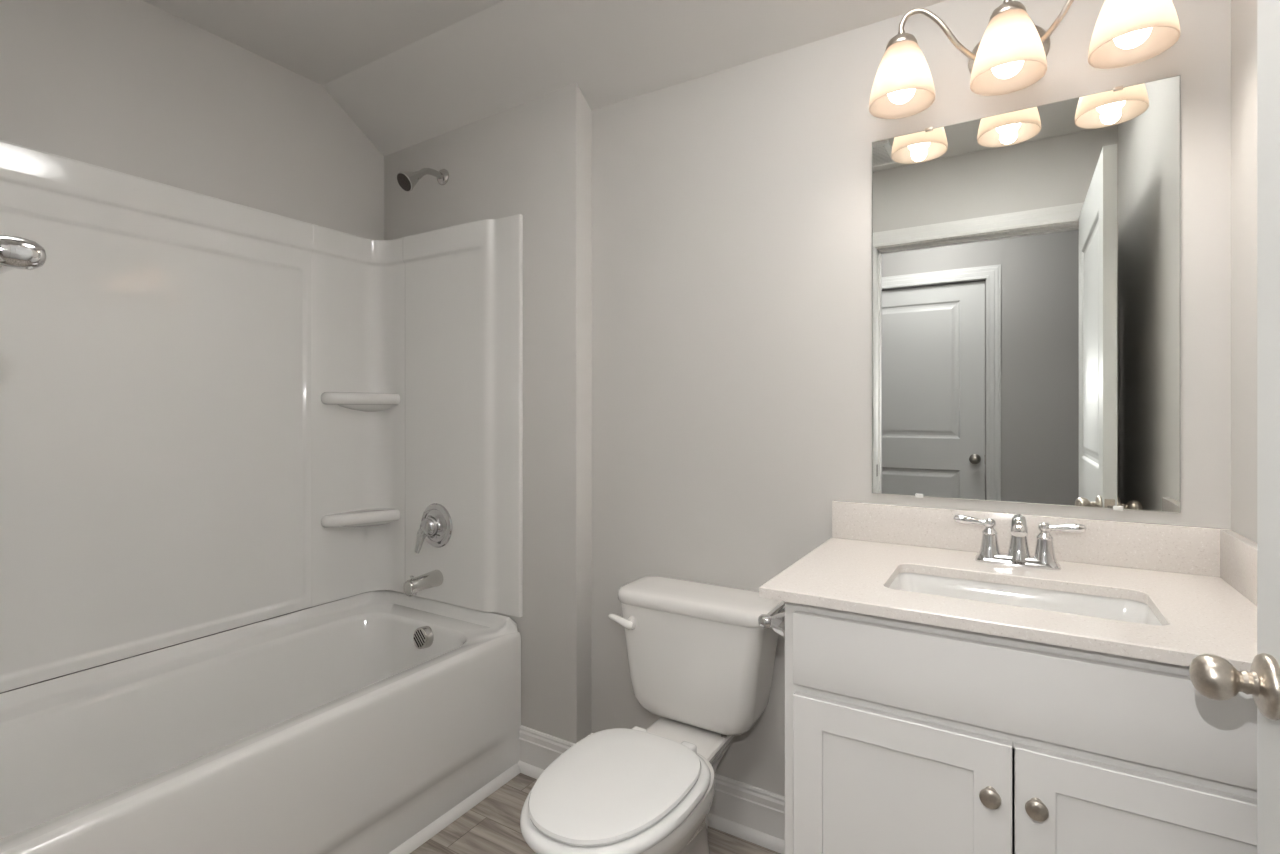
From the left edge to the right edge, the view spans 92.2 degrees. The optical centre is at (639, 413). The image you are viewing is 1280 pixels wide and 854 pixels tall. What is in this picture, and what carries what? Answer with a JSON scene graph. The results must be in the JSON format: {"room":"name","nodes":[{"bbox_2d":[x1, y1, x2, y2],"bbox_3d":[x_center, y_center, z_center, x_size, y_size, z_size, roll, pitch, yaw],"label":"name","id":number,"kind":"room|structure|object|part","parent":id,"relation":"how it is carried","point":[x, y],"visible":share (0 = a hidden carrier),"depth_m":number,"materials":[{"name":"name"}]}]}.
{"room":"bathroom","nodes":[
{"label":"bathroom","id":0,"kind":"room"},
{"bbox_2d":[0,0,383,690],"bbox_3d":[-1.450,-0.083,1.929,0.100,2.600,1.780,0,0,31],"label":"wall","id":1,"kind":"structure","parent":0,"point":[137,88],"depth_m":1.89,"materials":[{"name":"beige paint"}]},
{"bbox_2d":[384,83,591,743],"bbox_3d":[-0.577,-0.083,2.333,0.976,2.600,0.183,0,0,31],"label":"wall","id":2,"kind":"structure","parent":0,"point":[532,159],"depth_m":2.06,"materials":[{"name":"beige paint"}]},
{"bbox_2d":[397,168,448,191],"bbox_3d":[-0.795,-0.857,2.248,0.072,0.129,0.190,0,0,31],"label":"shower fixture","id":3,"kind":"object","parent":2,"relation":"attached to","point":[407,181],"visible":1,"depth_m":2.21,"materials":[{"name":"silver metal"}]},
{"bbox_3d":[-0.774,-0.879,2.272,0.023,0.050,0.112,0,0,31],"label":"arm","id":4,"kind":"part","parent":3,"relation":"part of","materials":[{"name":"silver metal"}]},
{"bbox_2d":[517,760,543,779],"bbox_3d":[-0.307,1.204,2.038,0.270,0.027,0.018,0,0,31],"label":"trim","id":5,"kind":"structure","parent":2,"relation":"attached to","point":[527,769],"depth_m":2.07,"materials":[{"name":"white paint"}]},
{"bbox_2d":[519,725,574,769],"bbox_3d":[-0.307,1.146,2.054,0.250,0.143,0.016,0,0,31],"label":"baseboard","id":6,"kind":"structure","parent":2,"relation":"attached to","point":[538,749],"depth_m":2.07,"materials":[{"name":"white paint"}]},
{"bbox_2d":[143,0,946,155],"bbox_3d":[-0.333,-1.209,1.199,2.608,0.447,1.712,0,0,31],"label":"ceiling","id":7,"kind":"structure","parent":0,"point":[407,73],"depth_m":1.91,"materials":[{"name":"paint"}]},
{"bbox_2d":[410,773,780,853],"bbox_3d":[-0.312,1.257,1.233,2.768,0.080,1.793,0,0,31],"label":"floor","id":8,"kind":"structure","parent":0,"point":[492,826],"depth_m":1.78,"materials":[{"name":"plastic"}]},
{"bbox_2d":[0,590,520,853],"bbox_3d":[-1.110,0.959,1.674,0.738,0.516,1.489,0,0,31],"label":"bathtub","id":9,"kind":"object","parent":8,"relation":"on","point":[353,724],"visible":0.98,"depth_m":1.69,"materials":[{"name":"white plastic"}]},
{"bbox_2d":[0,140,522,692],"bbox_3d":[-1.110,0.008,1.674,0.746,1.382,1.497,0,0,31],"label":"tub surround","id":10,"kind":"object","parent":9,"relation":"on","point":[217,415],"visible":1,"depth_m":1.99,"materials":[{"name":"white plastic"}]},
{"bbox_3d":[-1.474,0.008,1.762,0.032,1.382,1.090,0,0,31],"label":"long panel","id":11,"kind":"part","parent":10,"relation":"part of","materials":[{"name":"white plastic"}]},
{"bbox_2d":[321,508,399,526],"bbox_3d":[-1.054,0.413,2.345,0.139,0.075,0.275,0,0,31],"label":"shelf","id":12,"kind":"object","parent":10,"relation":"attached to","point":[340,517],"depth_m":2.33,"materials":[{"name":"white plastic"}]},
{"bbox_2d":[321,392,399,411],"bbox_3d":[-1.054,-0.040,2.345,0.139,0.077,0.275,0,0,31],"label":"shelf","id":13,"kind":"object","parent":10,"relation":"attached to","point":[330,401],"depth_m":2.33,"materials":[{"name":"white plastic"}]},
{"bbox_2d":[403,570,442,595],"bbox_3d":[-0.788,0.613,2.238,0.061,0.070,0.134,0,0,31],"label":"tub spout","id":14,"kind":"object","parent":10,"relation":"attached to","point":[434,578],"visible":1,"depth_m":2.21,"materials":[{"name":"silver metal"}]},
{"bbox_2d":[415,503,451,553],"bbox_3d":[-0.774,0.424,2.268,0.164,0.178,0.069,0,0,31],"label":"shower valve","id":15,"kind":"object","parent":10,"relation":"attached to","point":[436,522],"visible":1,"depth_m":2.26,"materials":[{"name":"silver metal"}]},
{"bbox_3d":[-0.782,0.447,2.262,0.080,0.132,0.051,0,0,31],"label":"lever","id":16,"kind":"part","parent":15,"relation":"part of","materials":[{"name":"silver metal"}]},
{"bbox_3d":[-0.661,0.008,2.253,0.576,1.382,0.042,0,0,31],"label":"panel","id":17,"kind":"part","parent":10,"relation":"part of","materials":[{"name":"white plastic"}]},
{"bbox_3d":[-0.765,0.792,2.178,0.074,0.077,0.042,0,0,31],"label":"overflow plate","id":18,"kind":"part","parent":9,"relation":"part of","materials":[{"name":"silver metal"}]},
{"bbox_2d":[388,763,519,853],"bbox_3d":[-0.792,1.204,1.465,0.018,0.027,1.467,0,0,31],"label":"trim","id":19,"kind":"structure","parent":9,"relation":"attached to","point":[435,827],"depth_m":1.85,"materials":[{"name":"white paint"}]},
{"bbox_2d":[520,576,784,853],"bbox_3d":[0.019,0.859,1.492,0.467,0.716,0.787,0,0,31],"label":"toilet","id":20,"kind":"object","parent":8,"relation":"on","point":[701,660],"visible":0.96,"depth_m":1.56,"materials":[{"name":"white ceramic"}]},
{"bbox_3d":[-0.059,0.800,1.345,0.316,0.021,0.417,0,0,31],"label":"lid","id":21,"kind":"part","parent":20,"relation":"part of","materials":[{"name":"white plastic"}]},
{"bbox_3d":[-0.056,0.824,1.345,0.346,0.024,0.458,0,0,31],"label":"seat","id":22,"kind":"part","parent":20,"relation":"part of","materials":[{"name":"white plastic"}]},
{"bbox_3d":[-0.050,0.587,1.734,0.076,0.043,0.040,0,0,31],"label":"flush lever","id":23,"kind":"part","parent":20,"relation":"part of","materials":[{"name":"white ceramic"}]},
{"bbox_3d":[0.168,0.696,1.738,0.432,0.310,0.202,0,0,31],"label":"tank","id":24,"kind":"part","parent":20,"relation":"part of","materials":[{"name":"white ceramic"}]},
{"bbox_3d":[0.168,0.521,1.738,0.467,0.040,0.212,0,0,31],"label":"tank lid","id":25,"kind":"part","parent":20,"relation":"part of","materials":[{"name":"white ceramic"}]},
{"bbox_2d":[785,601,1256,853],"bbox_3d":[0.721,0.784,1.194,0.751,0.866,0.562,0,0,31],"label":"vanity cabinet","id":26,"kind":"object","parent":8,"relation":"on","point":[902,737],"visible":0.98,"depth_m":0.99,"materials":[{"name":"white paint"}]},
{"bbox_2d":[758,601,784,637],"bbox_3d":[0.310,0.417,1.300,0.064,0.052,0.217,0,0,31],"label":"paper holder","id":27,"kind":"object","parent":26,"relation":"attached to","point":[775,619],"visible":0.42,"depth_m":1.22,"materials":[{"name":"silver metal"}]},
{"bbox_3d":[0.444,0.815,1.076,0.353,0.574,0.018,0,0,31],"label":"door","id":28,"kind":"part","parent":26,"relation":"part of","materials":[{"name":"white paint"}]},
{"bbox_3d":[0.557,0.609,0.981,0.031,0.031,0.028,0,0,31],"label":"knob","id":29,"kind":"part","parent":26,"relation":"part of","materials":[{"name":"silver metal"}]},
{"bbox_2d":[759,500,1256,671],"bbox_3d":[0.713,0.292,1.213,0.792,0.117,0.564,0,0,31],"label":"countertop","id":30,"kind":"structure","parent":26,"relation":"on","point":[1200,583],"depth_m":1.22,"materials":[{"name":"stone"}]},
{"bbox_2d":[953,514,1086,569],"bbox_3d":[0.816,0.274,1.335,0.249,0.113,0.104,0,0,31],"label":"faucet","id":31,"kind":"object","parent":30,"relation":"on","point":[1018,554],"visible":1,"depth_m":1.33,"materials":[{"name":"silver metal"}]},
{"bbox_3d":[0.750,0.243,1.399,0.070,0.021,0.025,0,0,31],"label":"lever","id":32,"kind":"part","parent":31,"relation":"part of","materials":[{"name":"silver metal"}]},
{"bbox_3d":[0.785,0.278,1.383,0.047,0.085,0.047,0,0,31],"label":"handle","id":33,"kind":"part","parent":31,"relation":"part of","materials":[{"name":"silver metal"}]},
{"bbox_3d":[0.829,0.322,1.357,0.160,0.018,0.054,0,0,31],"label":"plate","id":34,"kind":"part","parent":31,"relation":"part of","materials":[{"name":"silver metal"}]},
{"bbox_3d":[0.819,0.268,1.332,0.049,0.101,0.101,0,0,31],"label":"spout","id":35,"kind":"part","parent":31,"relation":"part of","materials":[{"name":"silver metal"}]},
{"bbox_3d":[0.873,0.278,1.330,0.047,0.085,0.047,0,0,31],"label":"handle","id":36,"kind":"part","parent":31,"relation":"part of","materials":[{"name":"silver metal"}]},
{"bbox_3d":[0.903,0.243,1.306,0.070,0.021,0.025,0,0,31],"label":"lever","id":37,"kind":"part","parent":31,"relation":"part of","materials":[{"name":"silver metal"}]},
{"bbox_2d":[889,573,1161,625],"bbox_3d":[0.700,0.423,1.160,0.469,0.144,0.274,0,0,31],"label":"sink","id":38,"kind":"object","parent":30,"relation":"in","point":[1127,610],"visible":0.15,"depth_m":1.24,"materials":[{"name":"white ceramic"}]},
{"bbox_3d":[0.597,0.442,0.984,0.711,0.134,0.018,0,0,31],"label":"drawer","id":39,"kind":"part","parent":26,"relation":"part of","materials":[{"name":"white paint"}]},
{"bbox_3d":[0.610,0.607,0.948,0.031,0.031,0.028,0,0,31],"label":"knob","id":40,"kind":"part","parent":26,"relation":"part of","materials":[{"name":"silver metal"}]},
{"bbox_3d":[0.749,0.815,0.891,0.354,0.574,0.018,0,0,31],"label":"door","id":41,"kind":"part","parent":26,"relation":"part of","materials":[{"name":"white paint"}]},
{"bbox_2d":[592,0,1230,795],"bbox_3d":[0.582,-0.083,1.681,1.702,2.600,0.100,0,0,31],"label":"wall","id":42,"kind":"structure","parent":0,"point":[732,207],"depth_m":1.75,"materials":[{"name":"beige paint"}]},
{"bbox_2d":[590,733,784,840],"bbox_3d":[0.191,1.146,1.851,0.836,0.143,0.016,0,0,31],"label":"baseboard","id":43,"kind":"structure","parent":42,"relation":"attached to","point":[750,806],"depth_m":1.77,"materials":[{"name":"white paint"}]},
{"bbox_2d":[707,813,784,853],"bbox_3d":[0.184,1.204,1.839,0.836,0.027,0.018,0,0,31],"label":"trim","id":44,"kind":"structure","parent":42,"relation":"attached to","point":[754,836],"depth_m":1.76,"materials":[{"name":"white paint"}]},
{"bbox_2d":[869,0,1179,118],"bbox_3d":[0.806,-0.820,1.351,0.561,0.217,0.234,0,0,31],"label":"vanity light","id":45,"kind":"object","parent":42,"relation":"attached to","point":[1012,51],"visible":1,"depth_m":1.28,"materials":[{"name":"white glass"}]},
{"bbox_3d":[0.602,-0.758,1.420,0.060,0.084,0.060,0,0,31],"label":"bulb","id":46,"kind":"part","parent":45,"relation":"part of","materials":[{"name":"white glass"}]},
{"bbox_3d":[0.602,-0.777,1.420,0.141,0.131,0.141,0,0,31],"label":"lamp shade","id":47,"kind":"part","parent":45,"relation":"part of","materials":[{"name":"white glass"}]},
{"bbox_3d":[0.720,-0.857,1.396,0.247,0.131,0.059,0,0,0],"label":"arm","id":48,"kind":"part","parent":45,"relation":"part of","materials":[{"name":"silver metal"}]},
{"bbox_3d":[0.782,-0.758,1.312,0.060,0.084,0.060,0,0,31],"label":"bulb","id":49,"kind":"part","parent":45,"relation":"part of","materials":[{"name":"white glass"}]},
{"bbox_3d":[0.782,-0.777,1.312,0.141,0.131,0.141,0,0,31],"label":"lamp shade","id":50,"kind":"part","parent":45,"relation":"part of","materials":[{"name":"white glass"}]},
{"bbox_3d":[0.886,-0.857,1.296,0.059,0.131,0.246,0,0,-28],"label":"arm","id":51,"kind":"part","parent":45,"relation":"part of","materials":[{"name":"silver metal"}]},
{"bbox_3d":[0.961,-0.758,1.203,0.060,0.084,0.060,0,0,31],"label":"bulb","id":52,"kind":"part","parent":45,"relation":"part of","materials":[{"name":"white glass"}]},
{"bbox_3d":[0.961,-0.777,1.203,0.141,0.131,0.141,0,0,31],"label":"lamp shade","id":53,"kind":"part","parent":45,"relation":"part of","materials":[{"name":"white glass"}]},
{"bbox_2d":[872,75,1179,512],"bbox_3d":[0.866,-0.249,1.445,0.613,0.921,0.010,0,0,31],"label":"mirror","id":54,"kind":"object","parent":42,"relation":"attached to","point":[1026,262],"visible":1,"depth_m":1.42,"materials":[{"name":"silver mirror"}]},
{"bbox_2d":[1231,0,1256,542],"bbox_3d":[0.804,-0.083,0.500,0.100,2.600,1.692,0,0,31],"label":"wall","id":55,"kind":"structure","parent":0,"point":[1243,12],"depth_m":1.18,"materials":[{"name":"beige paint"}]},
{"bbox_3d":[-0.746,-0.083,0.515,2.568,2.600,0.112,0,0,31],"label":"wall","id":56,"kind":"structure","parent":0,"visible":0},
{"bbox_2d":[0,235,46,273],"bbox_3d":[-0.787,-0.133,0.650,0.662,0.052,0.077,0,0,31],"label":"towel bar","id":57,"kind":"object","parent":56,"relation":"attached to","point":[15,252],"visible":1,"depth_m":0.51,"materials":[{"name":"silver metal"}]},
{"bbox_2d":[1189,0,1279,853],"bbox_3d":[0.510,0.186,0.343,0.172,2.038,0.855,0,0,31],"label":"door","id":58,"kind":"structure","parent":56,"relation":"in","point":[1214,677],"depth_m":0.67,"materials":[{"name":"white paint"}]},
{"bbox_3d":[0.655,0.295,0.683,0.068,0.067,0.067,0,0,31],"label":"knob","id":59,"kind":"part","parent":58,"relation":"part of","materials":[{"name":"silver metal"}]}
]}

